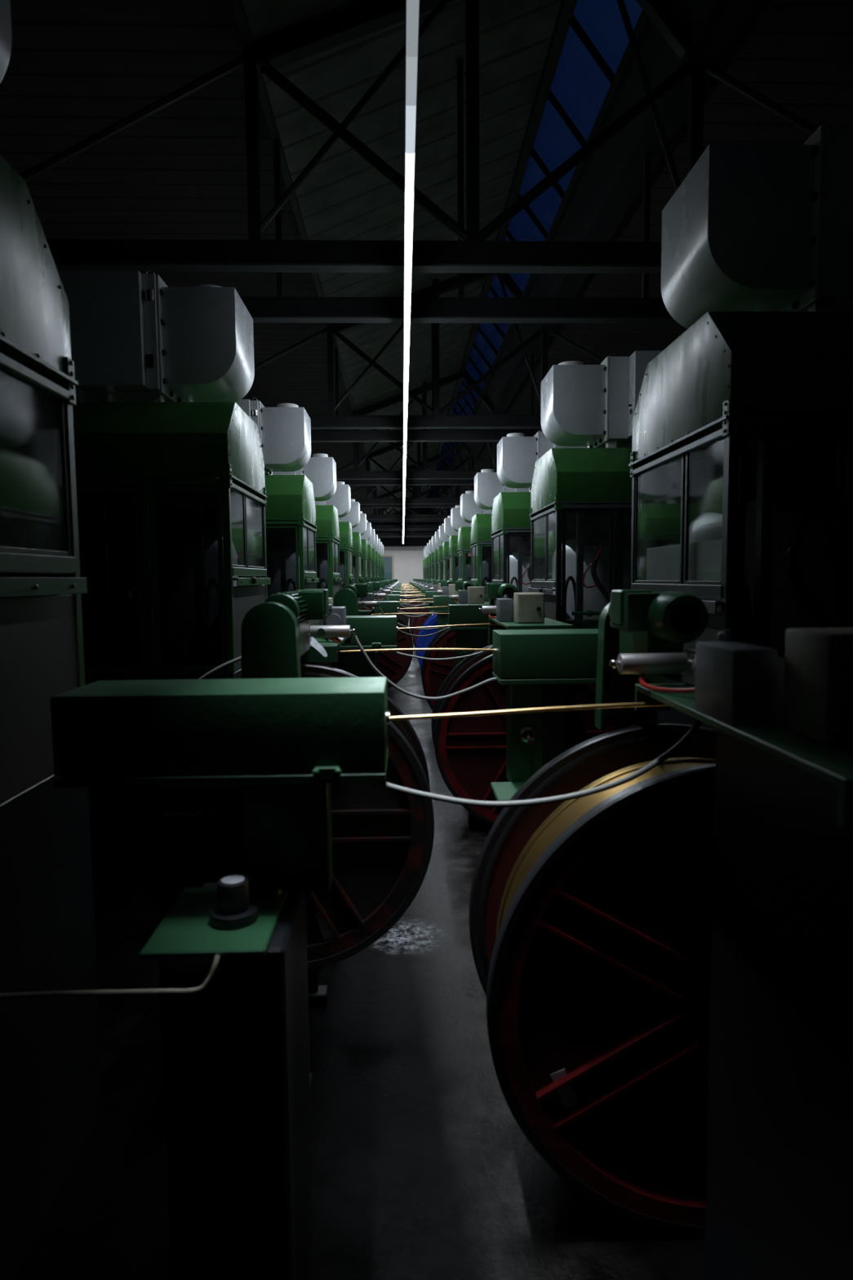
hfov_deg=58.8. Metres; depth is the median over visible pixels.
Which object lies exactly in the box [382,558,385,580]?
machine
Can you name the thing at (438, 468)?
window
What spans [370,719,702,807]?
hose
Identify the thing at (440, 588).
control box
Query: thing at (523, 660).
stand
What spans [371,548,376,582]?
machine
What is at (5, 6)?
ventilation unit
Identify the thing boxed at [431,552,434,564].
hood
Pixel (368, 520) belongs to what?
roof truss
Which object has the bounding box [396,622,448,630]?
hose
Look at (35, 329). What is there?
hood
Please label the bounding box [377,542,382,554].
ventilation unit
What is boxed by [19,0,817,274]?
roof truss
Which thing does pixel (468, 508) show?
ventilation unit
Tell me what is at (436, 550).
hood
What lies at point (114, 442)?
hood
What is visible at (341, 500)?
ventilation unit
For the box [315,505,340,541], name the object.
hood
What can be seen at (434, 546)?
tank
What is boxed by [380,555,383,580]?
machine
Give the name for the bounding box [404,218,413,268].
lamp
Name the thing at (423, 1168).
floor
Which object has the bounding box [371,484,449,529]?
roof truss
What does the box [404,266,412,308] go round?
lamp
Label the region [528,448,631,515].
hood
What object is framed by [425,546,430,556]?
tank
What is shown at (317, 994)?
stand
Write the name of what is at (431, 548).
tank
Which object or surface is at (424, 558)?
machine
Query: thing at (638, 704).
wire
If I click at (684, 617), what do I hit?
fan grille
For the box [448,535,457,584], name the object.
machine
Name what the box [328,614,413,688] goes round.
cable reel
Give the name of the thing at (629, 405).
switch
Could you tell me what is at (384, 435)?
roof truss
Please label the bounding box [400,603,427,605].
hose
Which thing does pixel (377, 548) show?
ventilation unit
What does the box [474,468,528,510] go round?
ventilation unit
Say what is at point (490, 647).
hose
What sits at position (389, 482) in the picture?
roof truss
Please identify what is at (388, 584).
machine
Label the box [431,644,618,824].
cable reel
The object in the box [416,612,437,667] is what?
cable reel
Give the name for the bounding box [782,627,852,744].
control box
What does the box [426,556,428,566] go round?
hood
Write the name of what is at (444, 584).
machine
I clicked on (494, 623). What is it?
wire
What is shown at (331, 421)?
roof truss
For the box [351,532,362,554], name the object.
hood
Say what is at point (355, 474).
roof truss
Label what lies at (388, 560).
door
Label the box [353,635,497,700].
hose
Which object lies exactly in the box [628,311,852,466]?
hood
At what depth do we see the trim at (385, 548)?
37.71 m
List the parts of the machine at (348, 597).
motor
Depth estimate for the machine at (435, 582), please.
11.68 m
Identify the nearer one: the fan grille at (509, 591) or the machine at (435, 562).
the fan grille at (509, 591)
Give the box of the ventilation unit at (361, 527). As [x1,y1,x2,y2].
[351,511,366,535]
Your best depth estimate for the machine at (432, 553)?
25.28 m
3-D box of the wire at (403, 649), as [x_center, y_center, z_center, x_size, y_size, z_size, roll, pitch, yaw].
[-0.116,0.040,2.499,0.681,0.023,0.008,-1,5,-2]
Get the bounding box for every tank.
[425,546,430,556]
[426,542,431,555]
[429,538,435,552]
[431,534,438,549]
[435,529,443,546]
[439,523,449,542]
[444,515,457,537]
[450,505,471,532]
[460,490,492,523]
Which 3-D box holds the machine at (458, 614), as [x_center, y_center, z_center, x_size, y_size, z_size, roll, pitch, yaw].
[0.434,0.368,5.053,0.606,1.205,0.374,-1,5,-2]
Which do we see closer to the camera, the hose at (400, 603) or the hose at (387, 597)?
the hose at (387, 597)
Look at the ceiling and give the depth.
4.93 m
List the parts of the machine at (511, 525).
pane, sill rail, pane, post, rail, door, panel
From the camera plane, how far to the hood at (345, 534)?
11.14 m
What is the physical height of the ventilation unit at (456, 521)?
0.633 m
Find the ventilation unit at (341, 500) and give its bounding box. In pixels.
[315,481,351,517]
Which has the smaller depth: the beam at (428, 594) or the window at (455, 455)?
the beam at (428, 594)
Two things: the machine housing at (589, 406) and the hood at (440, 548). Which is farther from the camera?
the hood at (440, 548)
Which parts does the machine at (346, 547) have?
pane, door, rail, post, pane, pane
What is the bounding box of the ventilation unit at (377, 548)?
[374,538,380,551]
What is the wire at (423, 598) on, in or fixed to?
attached to the beam at (396, 597)
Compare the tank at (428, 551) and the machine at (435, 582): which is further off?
the tank at (428, 551)
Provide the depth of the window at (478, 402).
15.16 m
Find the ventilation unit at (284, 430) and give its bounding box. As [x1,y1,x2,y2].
[235,397,311,475]
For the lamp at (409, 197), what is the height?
0.062 m
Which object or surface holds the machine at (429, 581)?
on the floor
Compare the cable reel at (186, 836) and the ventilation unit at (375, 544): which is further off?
the ventilation unit at (375, 544)
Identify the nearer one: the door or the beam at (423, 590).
the beam at (423, 590)
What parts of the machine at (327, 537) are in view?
pane, door, rail, post, panel, pane, sill rail, panel, pane, post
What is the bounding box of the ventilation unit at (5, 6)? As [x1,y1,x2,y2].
[0,0,11,83]
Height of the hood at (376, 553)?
0.378 m
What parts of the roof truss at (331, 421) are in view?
post, post, post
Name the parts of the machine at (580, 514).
post, sill rail, panel, post, rail, panel, door, post, door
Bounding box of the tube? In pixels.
[0,954,220,999]
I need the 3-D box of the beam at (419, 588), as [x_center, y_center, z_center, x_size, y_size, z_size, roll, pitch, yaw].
[0.112,-0.466,15.266,0.606,1.205,0.374,-1,5,-2]
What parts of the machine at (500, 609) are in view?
motor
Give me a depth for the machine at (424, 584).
16.78 m
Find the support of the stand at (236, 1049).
on the floor
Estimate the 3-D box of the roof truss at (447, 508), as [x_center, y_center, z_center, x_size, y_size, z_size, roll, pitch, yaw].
[-0.679,-4.984,28.528,11.500,1.713,0.102,-1,5,-2]
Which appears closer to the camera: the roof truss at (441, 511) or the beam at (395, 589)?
the beam at (395, 589)
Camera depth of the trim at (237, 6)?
5.21 m
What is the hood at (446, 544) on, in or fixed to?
attached to the machine at (446, 544)
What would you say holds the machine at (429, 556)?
on the floor
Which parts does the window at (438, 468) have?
pane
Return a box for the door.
[382,555,394,580]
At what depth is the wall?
37.75 m
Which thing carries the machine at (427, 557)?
on the floor
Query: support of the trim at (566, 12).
attached to the wall
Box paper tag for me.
[309,636,327,657]
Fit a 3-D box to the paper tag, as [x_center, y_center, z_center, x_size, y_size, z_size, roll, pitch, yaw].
[-0.340,0.022,2.366,0.057,0.063,0.031,-1,5,-2]
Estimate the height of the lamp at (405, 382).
0.062 m
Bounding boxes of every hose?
[198,656,240,679]
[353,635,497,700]
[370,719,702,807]
[378,606,453,636]
[386,596,436,617]
[388,645,492,660]
[391,591,426,608]
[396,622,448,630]
[398,609,434,614]
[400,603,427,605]
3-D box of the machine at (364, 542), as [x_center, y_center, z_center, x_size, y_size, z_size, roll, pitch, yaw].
[-1.766,-1.083,16.723,0.991,2.230,0.937,-1,5,-2]
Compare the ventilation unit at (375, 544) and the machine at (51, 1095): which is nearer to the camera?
the machine at (51, 1095)
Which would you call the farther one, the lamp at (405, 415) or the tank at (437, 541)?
the tank at (437, 541)
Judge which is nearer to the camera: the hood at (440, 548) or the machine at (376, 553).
the hood at (440, 548)
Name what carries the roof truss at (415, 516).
attached to the wall
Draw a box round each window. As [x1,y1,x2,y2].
[429,484,441,497]
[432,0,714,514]
[435,461,448,488]
[440,441,462,470]
[453,380,481,429]
[465,285,514,395]
[505,9,651,297]
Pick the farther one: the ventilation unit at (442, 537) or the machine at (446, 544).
the ventilation unit at (442, 537)
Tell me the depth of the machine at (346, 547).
11.16 m
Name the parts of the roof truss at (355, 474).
post, post, post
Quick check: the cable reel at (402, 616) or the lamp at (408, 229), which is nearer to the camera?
the lamp at (408, 229)
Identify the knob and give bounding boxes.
[208,874,257,929]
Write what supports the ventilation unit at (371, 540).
on the machine at (374, 562)
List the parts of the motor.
motor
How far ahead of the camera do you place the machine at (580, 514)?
4.98 m
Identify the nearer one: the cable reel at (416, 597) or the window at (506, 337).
the window at (506, 337)
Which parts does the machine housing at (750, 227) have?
clamp knob, clamp knob, clamp knob, clamp knob, clamp knob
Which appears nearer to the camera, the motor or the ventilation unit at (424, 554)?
the motor
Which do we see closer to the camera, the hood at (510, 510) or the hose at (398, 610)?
the hood at (510, 510)
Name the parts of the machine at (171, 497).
pane, door, post, rail, door, pane, panel, post, sill rail, panel, knob, post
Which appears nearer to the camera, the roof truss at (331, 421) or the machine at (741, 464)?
the machine at (741, 464)
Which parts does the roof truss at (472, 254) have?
post, post, post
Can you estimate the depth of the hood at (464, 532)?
12.53 m
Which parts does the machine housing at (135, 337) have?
clamp knob, clamp knob, clamp knob, clamp knob, clamp knob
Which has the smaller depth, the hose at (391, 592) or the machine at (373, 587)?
the machine at (373, 587)
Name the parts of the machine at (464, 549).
post, pane, pane, post, door, pane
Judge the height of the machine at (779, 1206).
1.355 m
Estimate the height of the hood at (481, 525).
0.378 m
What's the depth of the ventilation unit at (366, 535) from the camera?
18.98 m
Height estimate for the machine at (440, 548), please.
2.230 m
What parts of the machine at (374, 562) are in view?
post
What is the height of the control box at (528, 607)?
0.140 m
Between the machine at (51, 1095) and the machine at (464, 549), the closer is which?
the machine at (51, 1095)
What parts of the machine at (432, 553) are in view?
post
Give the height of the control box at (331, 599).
0.140 m
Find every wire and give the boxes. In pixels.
[337,648,494,653]
[370,613,448,615]
[389,702,668,720]
[397,600,432,602]
[397,622,498,629]
[400,598,432,600]
[400,605,448,609]
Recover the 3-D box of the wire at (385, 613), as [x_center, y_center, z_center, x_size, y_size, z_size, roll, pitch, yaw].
[-0.196,-0.169,5.052,0.681,0.023,0.008,-1,5,-2]
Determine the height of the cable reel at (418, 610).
1.006 m
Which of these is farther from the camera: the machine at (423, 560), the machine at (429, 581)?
the machine at (423, 560)
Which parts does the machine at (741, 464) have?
post, sill rail, panel, post, panel, rail, door, post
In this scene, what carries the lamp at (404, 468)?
attached to the rail
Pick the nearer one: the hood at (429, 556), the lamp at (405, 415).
the lamp at (405, 415)
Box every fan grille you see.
[464,583,471,590]
[502,586,514,598]
[669,602,700,634]
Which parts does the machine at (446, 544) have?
post, pane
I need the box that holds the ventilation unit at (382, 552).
[379,544,383,555]
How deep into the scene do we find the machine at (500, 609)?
3.48 m
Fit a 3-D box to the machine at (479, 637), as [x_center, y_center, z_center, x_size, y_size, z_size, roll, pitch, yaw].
[0.379,0.170,6.559,0.354,1.355,1.235,-1,5,-2]
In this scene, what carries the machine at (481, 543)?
on the floor
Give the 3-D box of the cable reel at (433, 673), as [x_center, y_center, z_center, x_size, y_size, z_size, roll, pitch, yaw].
[0.459,0.316,6.875,1.006,1.006,0.445,-1,5,-2]
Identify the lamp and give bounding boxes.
[403,377,408,413]
[403,412,407,435]
[403,435,406,453]
[403,453,406,467]
[403,467,405,478]
[403,478,405,487]
[404,54,417,106]
[404,103,417,153]
[404,151,415,192]
[404,191,413,225]
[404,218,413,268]
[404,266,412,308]
[404,305,410,347]
[404,346,409,380]
[405,0,419,57]
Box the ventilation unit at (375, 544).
[371,533,377,548]
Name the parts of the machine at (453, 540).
pane, post, door, pane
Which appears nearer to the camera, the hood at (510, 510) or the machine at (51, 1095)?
the machine at (51, 1095)
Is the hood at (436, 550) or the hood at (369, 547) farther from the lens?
the hood at (436, 550)
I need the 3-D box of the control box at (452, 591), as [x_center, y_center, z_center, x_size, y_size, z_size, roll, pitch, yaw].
[0.325,-0.568,8.652,0.140,0.140,0.123,-1,5,-2]
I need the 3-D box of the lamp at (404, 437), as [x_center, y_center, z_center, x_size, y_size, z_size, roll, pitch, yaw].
[-0.269,-2.456,9.453,0.041,0.062,1.250,-1,5,-2]
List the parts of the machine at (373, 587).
motor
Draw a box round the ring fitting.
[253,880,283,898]
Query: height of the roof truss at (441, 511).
1.713 m
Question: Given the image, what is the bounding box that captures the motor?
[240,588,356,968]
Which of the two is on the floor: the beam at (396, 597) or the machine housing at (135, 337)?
the beam at (396, 597)
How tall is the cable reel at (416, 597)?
1.006 m
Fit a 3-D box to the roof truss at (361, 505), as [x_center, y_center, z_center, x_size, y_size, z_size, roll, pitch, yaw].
[-0.385,-4.223,19.204,11.500,1.713,0.102,-1,5,-2]
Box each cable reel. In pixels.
[133,663,434,968]
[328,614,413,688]
[397,608,408,626]
[400,600,408,625]
[407,593,415,615]
[408,595,417,617]
[409,600,423,634]
[410,598,420,613]
[412,605,428,648]
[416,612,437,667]
[421,626,454,710]
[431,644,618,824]
[468,723,716,1235]
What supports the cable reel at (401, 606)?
on the stand
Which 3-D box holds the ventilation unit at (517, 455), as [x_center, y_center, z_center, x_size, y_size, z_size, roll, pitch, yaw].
[1.219,-1.813,7.779,0.929,0.633,0.655,-1,5,-2]
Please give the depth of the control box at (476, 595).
6.04 m
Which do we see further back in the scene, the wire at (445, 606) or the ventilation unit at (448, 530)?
the ventilation unit at (448, 530)
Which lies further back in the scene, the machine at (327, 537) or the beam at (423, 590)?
the beam at (423, 590)
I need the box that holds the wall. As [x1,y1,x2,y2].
[368,507,444,594]
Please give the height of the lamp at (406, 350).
0.062 m
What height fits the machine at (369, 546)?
2.230 m
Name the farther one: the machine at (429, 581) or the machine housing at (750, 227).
the machine at (429, 581)
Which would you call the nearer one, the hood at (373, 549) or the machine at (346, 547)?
the machine at (346, 547)
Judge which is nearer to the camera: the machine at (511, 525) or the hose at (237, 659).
the hose at (237, 659)
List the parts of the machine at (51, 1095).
panel, rail, sill rail, panel, post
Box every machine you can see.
[0,155,103,1279]
[72,401,271,874]
[264,475,319,597]
[315,505,341,601]
[332,582,379,671]
[336,521,354,589]
[351,532,363,584]
[360,539,368,582]
[366,581,387,600]
[367,544,373,582]
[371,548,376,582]
[375,551,379,581]
[377,554,381,581]
[379,580,391,595]
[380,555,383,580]
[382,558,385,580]
[385,580,393,589]
[386,579,395,587]
[420,579,426,586]
[422,560,424,579]
[424,558,426,579]
[424,579,432,588]
[426,556,428,579]
[428,555,431,579]
[428,579,440,591]
[431,552,434,579]
[433,549,438,580]
[435,580,453,595]
[437,546,443,580]
[442,541,448,580]
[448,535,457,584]
[448,581,492,653]
[448,604,488,666]
[457,526,471,582]
[470,513,492,595]
[478,582,573,766]
[490,492,531,592]
[528,448,631,728]
[594,589,852,1279]
[628,311,852,729]
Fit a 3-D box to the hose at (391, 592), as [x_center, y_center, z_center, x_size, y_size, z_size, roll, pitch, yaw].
[-0.230,-0.537,10.162,0.501,0.217,0.033,-1,5,-5]
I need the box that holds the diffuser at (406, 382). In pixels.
[404,380,408,413]
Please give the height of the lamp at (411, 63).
0.062 m
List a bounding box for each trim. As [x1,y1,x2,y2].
[230,0,384,514]
[383,546,425,551]
[424,0,577,497]
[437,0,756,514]
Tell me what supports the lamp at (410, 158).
attached to the rail
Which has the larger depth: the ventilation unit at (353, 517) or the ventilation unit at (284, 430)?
the ventilation unit at (353, 517)
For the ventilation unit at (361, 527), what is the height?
0.633 m
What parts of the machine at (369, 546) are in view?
post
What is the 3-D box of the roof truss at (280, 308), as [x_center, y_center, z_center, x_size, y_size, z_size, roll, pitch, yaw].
[0.056,-3.081,5.217,11.500,1.713,0.102,-1,5,-2]
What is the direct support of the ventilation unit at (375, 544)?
on the machine at (376, 553)
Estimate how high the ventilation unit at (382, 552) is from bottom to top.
0.633 m
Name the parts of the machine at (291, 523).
pane, door, rail, post, panel, pane, sill rail, panel, pane, post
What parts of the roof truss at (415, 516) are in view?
post, post, post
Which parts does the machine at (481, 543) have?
post, pane, sill rail, pane, post, rail, panel, door, pane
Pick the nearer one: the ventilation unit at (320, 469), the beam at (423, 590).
the ventilation unit at (320, 469)
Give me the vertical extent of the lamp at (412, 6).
0.062 m
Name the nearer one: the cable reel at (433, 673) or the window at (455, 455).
the cable reel at (433, 673)
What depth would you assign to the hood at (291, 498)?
6.02 m
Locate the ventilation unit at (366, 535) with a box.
[360,520,371,540]
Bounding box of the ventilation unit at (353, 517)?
[337,498,359,528]
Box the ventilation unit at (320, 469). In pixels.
[272,453,336,501]
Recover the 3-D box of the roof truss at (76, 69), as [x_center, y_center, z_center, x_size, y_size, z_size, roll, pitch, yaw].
[-2.757,-4.810,16.987,6.635,0.863,41.200,-1,5,-2]
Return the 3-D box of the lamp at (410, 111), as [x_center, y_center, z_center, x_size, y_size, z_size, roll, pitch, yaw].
[-0.059,-1.914,2.803,0.041,0.062,0.300,-1,5,-2]
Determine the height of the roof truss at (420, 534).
1.935 m
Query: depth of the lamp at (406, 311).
4.99 m
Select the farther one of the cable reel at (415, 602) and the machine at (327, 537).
the cable reel at (415, 602)
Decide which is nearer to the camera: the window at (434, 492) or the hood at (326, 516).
the hood at (326, 516)
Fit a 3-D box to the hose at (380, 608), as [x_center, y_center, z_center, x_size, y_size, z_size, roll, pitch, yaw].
[-0.069,-0.124,5.055,0.501,0.210,0.033,-1,5,-5]
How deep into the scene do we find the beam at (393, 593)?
11.54 m
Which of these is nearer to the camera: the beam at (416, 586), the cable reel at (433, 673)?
the cable reel at (433, 673)
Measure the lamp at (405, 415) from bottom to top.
0.062 m
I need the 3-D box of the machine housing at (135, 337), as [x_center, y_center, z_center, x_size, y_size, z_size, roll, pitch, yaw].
[-1.354,-1.470,3.859,0.856,0.633,0.577,-1,5,-2]
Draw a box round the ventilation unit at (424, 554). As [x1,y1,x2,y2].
[423,547,427,557]
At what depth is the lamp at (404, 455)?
10.61 m
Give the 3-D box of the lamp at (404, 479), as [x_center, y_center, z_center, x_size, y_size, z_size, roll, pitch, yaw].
[-0.387,-2.761,13.189,0.041,0.062,1.250,-1,5,-2]
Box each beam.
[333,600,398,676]
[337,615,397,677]
[382,594,400,608]
[387,591,400,599]
[390,588,400,591]
[415,585,422,598]
[417,586,426,601]
[420,588,432,607]
[425,591,442,617]
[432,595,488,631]
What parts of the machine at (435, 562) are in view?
post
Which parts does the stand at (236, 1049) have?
plate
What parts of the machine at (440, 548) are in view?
pane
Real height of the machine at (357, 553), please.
2.230 m
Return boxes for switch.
[628,404,631,414]
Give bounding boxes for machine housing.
[57,269,254,402]
[540,351,662,448]
[661,119,852,328]
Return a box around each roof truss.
[0,0,561,514]
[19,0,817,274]
[240,58,677,323]
[254,273,604,429]
[311,323,542,442]
[322,370,526,479]
[336,394,492,485]
[337,428,493,504]
[351,454,471,519]
[360,450,470,507]
[366,485,457,521]
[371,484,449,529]
[372,491,450,536]
[374,507,448,530]
[377,511,441,537]
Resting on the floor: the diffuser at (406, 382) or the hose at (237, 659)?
the hose at (237, 659)
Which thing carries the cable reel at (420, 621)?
on the floor
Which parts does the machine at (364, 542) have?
pane, door, post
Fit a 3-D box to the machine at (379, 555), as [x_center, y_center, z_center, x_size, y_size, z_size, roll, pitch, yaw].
[-2.088,-1.917,26.936,0.991,2.230,0.937,-1,5,-2]
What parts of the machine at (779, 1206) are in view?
motor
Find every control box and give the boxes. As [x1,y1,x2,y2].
[308,597,333,625]
[438,582,442,590]
[448,584,457,595]
[467,586,485,604]
[513,592,545,623]
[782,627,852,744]
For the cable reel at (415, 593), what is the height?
1.006 m
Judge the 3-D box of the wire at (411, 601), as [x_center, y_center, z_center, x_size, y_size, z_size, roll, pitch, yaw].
[-0.277,-0.377,7.606,0.681,0.023,0.008,-1,5,-2]
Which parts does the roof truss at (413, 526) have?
post, post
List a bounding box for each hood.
[0,155,78,385]
[72,401,267,497]
[264,475,317,527]
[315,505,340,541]
[338,521,353,548]
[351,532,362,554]
[360,539,368,557]
[367,544,372,559]
[371,548,376,562]
[375,551,378,564]
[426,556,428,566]
[428,555,431,565]
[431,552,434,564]
[434,549,438,562]
[437,546,442,560]
[442,541,448,558]
[448,535,457,555]
[457,526,471,551]
[470,513,492,544]
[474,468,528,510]
[490,492,531,534]
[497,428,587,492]
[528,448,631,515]
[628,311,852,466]
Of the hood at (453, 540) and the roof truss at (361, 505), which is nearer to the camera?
the hood at (453, 540)
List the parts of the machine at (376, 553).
post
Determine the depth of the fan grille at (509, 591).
4.09 m
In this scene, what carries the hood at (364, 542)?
attached to the machine at (364, 542)
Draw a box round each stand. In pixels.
[50,676,389,1279]
[307,967,328,1096]
[490,628,598,800]
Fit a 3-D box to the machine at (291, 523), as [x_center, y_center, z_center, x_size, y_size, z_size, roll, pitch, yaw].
[-1.444,-0.250,6.510,0.991,2.230,0.937,-1,5,-2]
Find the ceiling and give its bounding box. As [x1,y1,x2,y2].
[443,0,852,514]
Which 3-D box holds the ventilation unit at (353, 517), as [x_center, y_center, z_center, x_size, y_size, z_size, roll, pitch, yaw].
[-1.676,-2.303,14.072,0.856,0.633,0.577,-1,5,-2]
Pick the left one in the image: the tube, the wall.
the tube
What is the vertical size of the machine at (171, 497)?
2.230 m
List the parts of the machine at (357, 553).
pane, door, post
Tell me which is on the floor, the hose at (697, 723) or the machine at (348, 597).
the machine at (348, 597)
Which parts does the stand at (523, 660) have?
plate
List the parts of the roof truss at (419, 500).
post, post, post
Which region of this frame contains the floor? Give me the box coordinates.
[11,617,705,1279]
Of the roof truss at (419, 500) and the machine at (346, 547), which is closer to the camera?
the machine at (346, 547)
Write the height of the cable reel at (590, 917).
1.006 m
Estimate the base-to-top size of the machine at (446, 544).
2.230 m
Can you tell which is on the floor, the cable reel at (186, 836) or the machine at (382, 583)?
the machine at (382, 583)
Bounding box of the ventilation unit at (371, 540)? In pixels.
[367,527,374,545]
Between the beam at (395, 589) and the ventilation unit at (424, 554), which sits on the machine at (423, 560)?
the ventilation unit at (424, 554)
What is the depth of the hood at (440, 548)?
20.21 m
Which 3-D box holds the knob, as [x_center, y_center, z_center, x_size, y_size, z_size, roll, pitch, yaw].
[-0.341,0.458,1.339,0.084,0.074,0.084,-1,5,-2]
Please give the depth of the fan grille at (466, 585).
6.64 m

